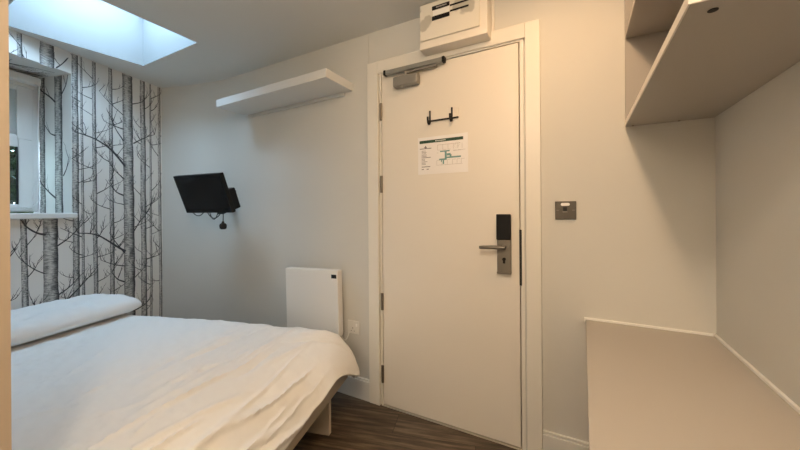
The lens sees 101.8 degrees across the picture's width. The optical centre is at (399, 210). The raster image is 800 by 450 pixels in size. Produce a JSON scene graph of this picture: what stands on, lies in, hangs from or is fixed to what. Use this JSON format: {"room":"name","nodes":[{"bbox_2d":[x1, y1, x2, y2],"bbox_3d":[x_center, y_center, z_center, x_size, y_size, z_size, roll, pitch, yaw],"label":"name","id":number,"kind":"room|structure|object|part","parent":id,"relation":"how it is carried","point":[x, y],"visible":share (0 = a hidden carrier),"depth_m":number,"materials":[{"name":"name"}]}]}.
{"room":"hotel room","nodes":[
{"label":"hotel room","id":0,"kind":"room"},
{"bbox_2d":[0,0,11,449],"bbox_3d":[-2.118,0.052,-0.050,1.682,2.255,2.504,0,0,28],"label":"wall partition","id":1,"kind":"structure","parent":0,"point":[5,292],"depth_m":0.65,"materials":[{"name":"beige paint"}]},
{"bbox_2d":[9,28,162,316],"bbox_3d":[-2.468,0.055,1.930,0.361,2.255,1.950,0,0,13],"label":"wall","id":2,"kind":"structure","parent":0,"point":[100,129],"depth_m":2.31,"materials":[{"name":"paper"}]},
{"bbox_2d":[9,83,77,218],"bbox_3d":[-2.481,-0.438,1.821,0.380,0.977,0.894,0,0,13],"label":"window","id":3,"kind":"structure","parent":2,"relation":"in","point":[23,111],"depth_m":2.18,"materials":[{"name":"white plastic"}]},
{"bbox_3d":[-2.618,-0.654,1.864,0.005,0.297,0.600,0,0,13],"label":"pane","id":4,"kind":"part","parent":3,"relation":"part of","materials":[{"name":"glass"}]},
{"bbox_3d":[-2.611,-0.669,1.873,0.020,0.383,0.738,0,0,13],"label":"sash","id":5,"kind":"part","parent":3,"relation":"part of","materials":[{"name":"white plastic"}]},
{"bbox_3d":[-2.600,-0.251,1.871,0.011,0.460,0.738,0,0,13],"label":"sash","id":6,"kind":"part","parent":3,"relation":"part of","materials":[{"name":"white plastic"}]},
{"bbox_3d":[-2.645,-0.460,1.859,0.045,0.932,0.853,0,0,13],"label":"frame","id":7,"kind":"part","parent":3,"relation":"part of","materials":[{"name":"white plastic"}]},
{"bbox_2d":[9,69,40,208],"bbox_3d":[-2.565,-0.462,1.837,0.115,0.895,0.823,0,0,13],"label":"roller blind","id":8,"kind":"object","parent":3,"relation":"attached to","point":[16,78],"visible":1,"depth_m":2.18,"materials":[{"name":"white fabric"}]},
{"bbox_3d":[-2.482,-0.443,2.196,0.114,0.855,0.016,0,0,4],"label":"pull cord","id":9,"kind":"part","parent":8,"relation":"part of","materials":[{"name":"white plastic"}]},
{"bbox_2d":[161,78,230,321],"bbox_3d":[-1.716,0.050,2.790,0.744,2.255,0.254,0,0,28],"label":"wall","id":10,"kind":"structure","parent":0,"point":[195,132],"depth_m":2.77,"materials":[{"name":"paint"}]},
{"bbox_2d":[8,0,437,87],"bbox_3d":[-1.465,-1.140,0.484,4.175,0.120,4.070,0,0,28],"label":"ceiling","id":11,"kind":"structure","parent":0,"point":[233,38],"depth_m":1.93,"materials":[{"name":"white paint"}]},
{"bbox_2d":[9,0,196,65],"bbox_3d":[-1.803,-1.312,1.961,0.822,0.471,0.752,0,0,28],"label":"window","id":12,"kind":"structure","parent":11,"relation":"attached to","point":[100,26],"depth_m":2.19,"materials":[{"name":"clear glass"}]},
{"bbox_2d":[293,392,516,449],"bbox_3d":[-1.449,1.215,0.484,4.175,0.080,4.070,0,0,28],"label":"floor","id":13,"kind":"structure","parent":0,"point":[356,423],"depth_m":1.70,"materials":[{"name":"brown wood"}]},
{"bbox_2d":[285,375,347,449],"bbox_3d":[-1.382,0.949,1.487,1.912,0.452,1.305,0,0,13],"label":"bed","id":14,"kind":"object","parent":13,"relation":"on","point":[319,422],"visible":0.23,"depth_m":1.69,"materials":[{"name":"white"}]},
{"bbox_2d":[11,314,359,449],"bbox_3d":[-1.245,0.817,1.487,1.864,0.313,1.318,0,0,13],"label":"duvet","id":15,"kind":"object","parent":14,"relation":"on","point":[120,382],"visible":0.92,"depth_m":1.33,"materials":[{"name":"white fabric"}]},
{"bbox_2d":[11,294,141,346],"bbox_3d":[-2.025,0.616,1.922,0.451,0.137,0.730,0,0,13],"label":"pillow","id":16,"kind":"object","parent":15,"relation":"on","point":[29,323],"visible":0.94,"depth_m":1.85,"materials":[{"name":"white fabric"}]},
{"bbox_3d":[-0.429,1.026,1.714,0.130,0.285,0.028,0,0,13],"label":"leg","id":17,"kind":"part","parent":14,"relation":"part of","materials":[{"name":"beige wood"}]},
{"bbox_2d":[584,317,799,449],"bbox_3d":[0.668,0.817,0.717,0.462,0.686,1.450,0,0,28],"label":"desk","id":18,"kind":"object","parent":13,"relation":"on","point":[649,387],"visible":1,"depth_m":0.85,"materials":[{"name":"beige laminate"}]},
{"bbox_2d":[230,0,716,449],"bbox_3d":[-0.015,0.038,1.962,3.037,2.255,0.100,0,0,28],"label":"wall","id":19,"kind":"structure","parent":0,"point":[639,247],"depth_m":1.50,"materials":[{"name":"paint"}]},
{"bbox_2d":[173,172,240,228],"bbox_3d":[-1.342,-0.063,2.401,0.485,0.391,0.382,0,0,28],"label":"television","id":20,"kind":"object","parent":19,"relation":"attached to","point":[208,193],"visible":1,"depth_m":2.29,"materials":[{"name":"black plastic"}]},
{"bbox_2d":[216,68,352,117],"bbox_3d":[-0.804,-0.764,2.184,1.013,0.083,0.249,0,0,28],"label":"wall shelf","id":21,"kind":"object","parent":19,"relation":"attached to","point":[321,85],"visible":1,"depth_m":2.11,"materials":[{"name":"white wood"}]},
{"bbox_2d":[286,267,349,340],"bbox_3d":[-0.544,0.597,2.131,0.469,0.450,0.107,0,0,28],"label":"heater","id":22,"kind":"object","parent":19,"relation":"attached to","point":[313,295],"visible":0.95,"depth_m":2.09,"materials":[{"name":"white metal"}]},
{"bbox_2d":[292,267,338,269],"bbox_3d":[-0.572,0.377,2.138,0.392,0.010,0.022,0,0,24],"label":"grille","id":23,"kind":"object","parent":22,"relation":"attached to","point":[293,268],"depth_m":2.13,"materials":[{"name":"white metal"}]},
{"bbox_2d":[337,375,368,401],"bbox_3d":[-0.777,1.105,2.310,1.352,0.130,0.017,0,0,28],"label":"baseboard","id":24,"kind":"structure","parent":19,"relation":"attached to","point":[358,387],"depth_m":2.03,"materials":[{"name":"white paint"}]},
{"bbox_2d":[348,320,358,334],"bbox_3d":[-0.294,0.733,2.051,0.086,0.082,0.012,0,0,28],"label":"power socket","id":25,"kind":"object","parent":19,"relation":"attached to","point":[353,326],"visible":1,"depth_m":2.05,"materials":[{"name":"white plastic"}]},
{"bbox_2d":[367,34,368,63],"bbox_3d":[-0.190,-0.026,1.997,0.006,2.123,0.002,0,0,28],"label":"trim","id":26,"kind":"structure","parent":19,"relation":"attached to","point":[367,34],"depth_m":2.00,"materials":[{"name":"paint"}]},
{"bbox_2d":[380,43,521,446],"bbox_3d":[0.232,0.168,1.752,0.800,1.968,0.112,0,0,28],"label":"door","id":27,"kind":"structure","parent":19,"relation":"in","point":[451,295],"depth_m":1.73,"materials":[{"name":"beige paint"}]},
{"bbox_2d":[383,56,445,88],"bbox_3d":[0.076,-0.761,1.820,0.378,0.118,0.046,0,0,28],"label":"door closer","id":28,"kind":"object","parent":27,"relation":"attached to","point":[412,79],"depth_m":1.81,"materials":[{"name":"grey metal"}]},
{"bbox_3d":[0.074,-0.805,1.816,0.354,0.025,0.026,0,0,28],"label":"slide rail","id":29,"kind":"part","parent":28,"relation":"part of","materials":[{"name":"grey metal"}]},
{"bbox_3d":[0.119,-0.785,1.792,0.180,0.017,0.015,0,0,28],"label":"arm","id":30,"kind":"part","parent":28,"relation":"part of","materials":[{"name":"grey paint"}]},
{"bbox_2d":[418,132,467,174],"bbox_3d":[0.228,-0.308,1.764,0.287,0.206,0.002,0,0,28],"label":"notice","id":31,"kind":"object","parent":27,"relation":"attached to","point":[443,153],"visible":1,"depth_m":1.76,"materials":[{"name":"white paper"}]},
{"bbox_2d":[427,107,458,124],"bbox_3d":[0.222,-0.510,1.742,0.177,0.081,0.047,0,0,28],"label":"coat hook","id":32,"kind":"object","parent":27,"relation":"attached to","point":[451,113],"visible":1,"depth_m":1.75,"materials":[{"name":"black metal"}]},
{"bbox_3d":[0.231,-0.524,1.759,0.175,0.050,0.008,0,0,28],"label":"plate","id":33,"kind":"part","parent":32,"relation":"part of","materials":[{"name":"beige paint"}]},
{"bbox_3d":[0.231,-0.496,1.758,0.177,0.006,0.010,0,0,28],"label":"rail","id":34,"kind":"part","parent":32,"relation":"part of","materials":[{"name":"black metal"}]},
{"bbox_3d":[0.454,0.177,1.595,0.124,0.021,0.046,0,0,28],"label":"lever","id":35,"kind":"part","parent":27,"relation":"part of","materials":[{"name":"silver metal"}]},
{"bbox_3d":[0.586,0.226,1.576,0.011,0.270,0.010,0,0,28],"label":"strike plate","id":36,"kind":"part","parent":27,"relation":"part of","materials":[{"name":"metal"}]},
{"bbox_2d":[383,404,521,449],"bbox_3d":[0.262,1.160,1.776,0.798,0.006,0.052,0,0,28],"label":"trim","id":37,"kind":"structure","parent":19,"relation":"attached to","point":[385,405],"depth_m":1.73,"materials":[{"name":"brown wood"}]},
{"bbox_2d":[367,19,542,449],"bbox_3d":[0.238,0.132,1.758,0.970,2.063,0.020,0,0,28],"label":"door frame","id":38,"kind":"structure","parent":19,"relation":"attached to","point":[529,31],"depth_m":1.55,"materials":[{"name":"white paint"}]},
{"bbox_2d":[420,0,494,55],"bbox_3d":[0.287,-0.971,1.676,0.372,0.233,0.110,0,0,28],"label":"box","id":39,"kind":"object","parent":19,"relation":"attached to","point":[445,25],"visible":0.98,"depth_m":1.64,"materials":[{"name":"beige paint"}]},
{"bbox_2d":[555,201,575,219],"bbox_3d":[0.755,-0.003,1.483,0.086,0.083,0.012,0,0,28],"label":"switch","id":40,"kind":"object","parent":19,"relation":"attached to","point":[563,209],"visible":1,"depth_m":1.48,"materials":[{"name":"grey metal"}]},
{"bbox_2d":[543,429,588,449],"bbox_3d":[0.943,1.093,1.383,0.615,0.130,0.017,0,0,28],"label":"baseboard","id":41,"kind":"structure","parent":19,"relation":"attached to","point":[551,440],"depth_m":1.49,"materials":[{"name":"white paint"}]},
{"bbox_2d":[624,0,799,126],"bbox_3d":[0.847,-0.719,0.900,0.301,0.730,0.944,0,0,28],"label":"shelf","id":42,"kind":"object","parent":19,"relation":"attached to","point":[685,59],"depth_m":0.82,"materials":[{"name":"grey laminate"}]},
{"bbox_3d":[1.074,-0.732,1.304,0.284,0.708,0.018,0,0,28],"label":"panel","id":43,"kind":"part","parent":42,"relation":"part of","materials":[{"name":"grey laminate"}]},
{"bbox_2d":[625,0,683,38],"bbox_3d":[0.845,-0.730,0.903,0.286,0.018,0.904,0,0,28],"label":"shelf","id":44,"kind":"object","parent":42,"relation":"attached to","point":[648,18],"depth_m":1.22,"materials":[{"name":"grey laminate"}]},
{"bbox_2d":[715,61,799,406],"bbox_3d":[0.313,0.035,-0.526,0.100,2.255,3.970,0,0,28],"label":"wall","id":45,"kind":"structure","parent":0,"point":[757,138],"depth_m":0.93,"materials":[{"name":"paint"}]},
{"label":"outside","id":46,"kind":"structure","parent":0,"visible":0},
{"bbox_3d":[-4.655,1.258,2.085,5.439,0.080,6.845,0,0,28],"label":"ground","id":47,"kind":"structure","parent":46,"visible":0},
{"bbox_2d":[9,146,32,212],"bbox_3d":[-3.246,-0.425,2.546,1.345,3.925,3.576,0,0,12],"label":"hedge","id":48,"kind":"object","parent":47,"relation":"on","point":[12,153],"visible":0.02,"depth_m":2.38,"materials":[{"name":"green plant"}]}
]}

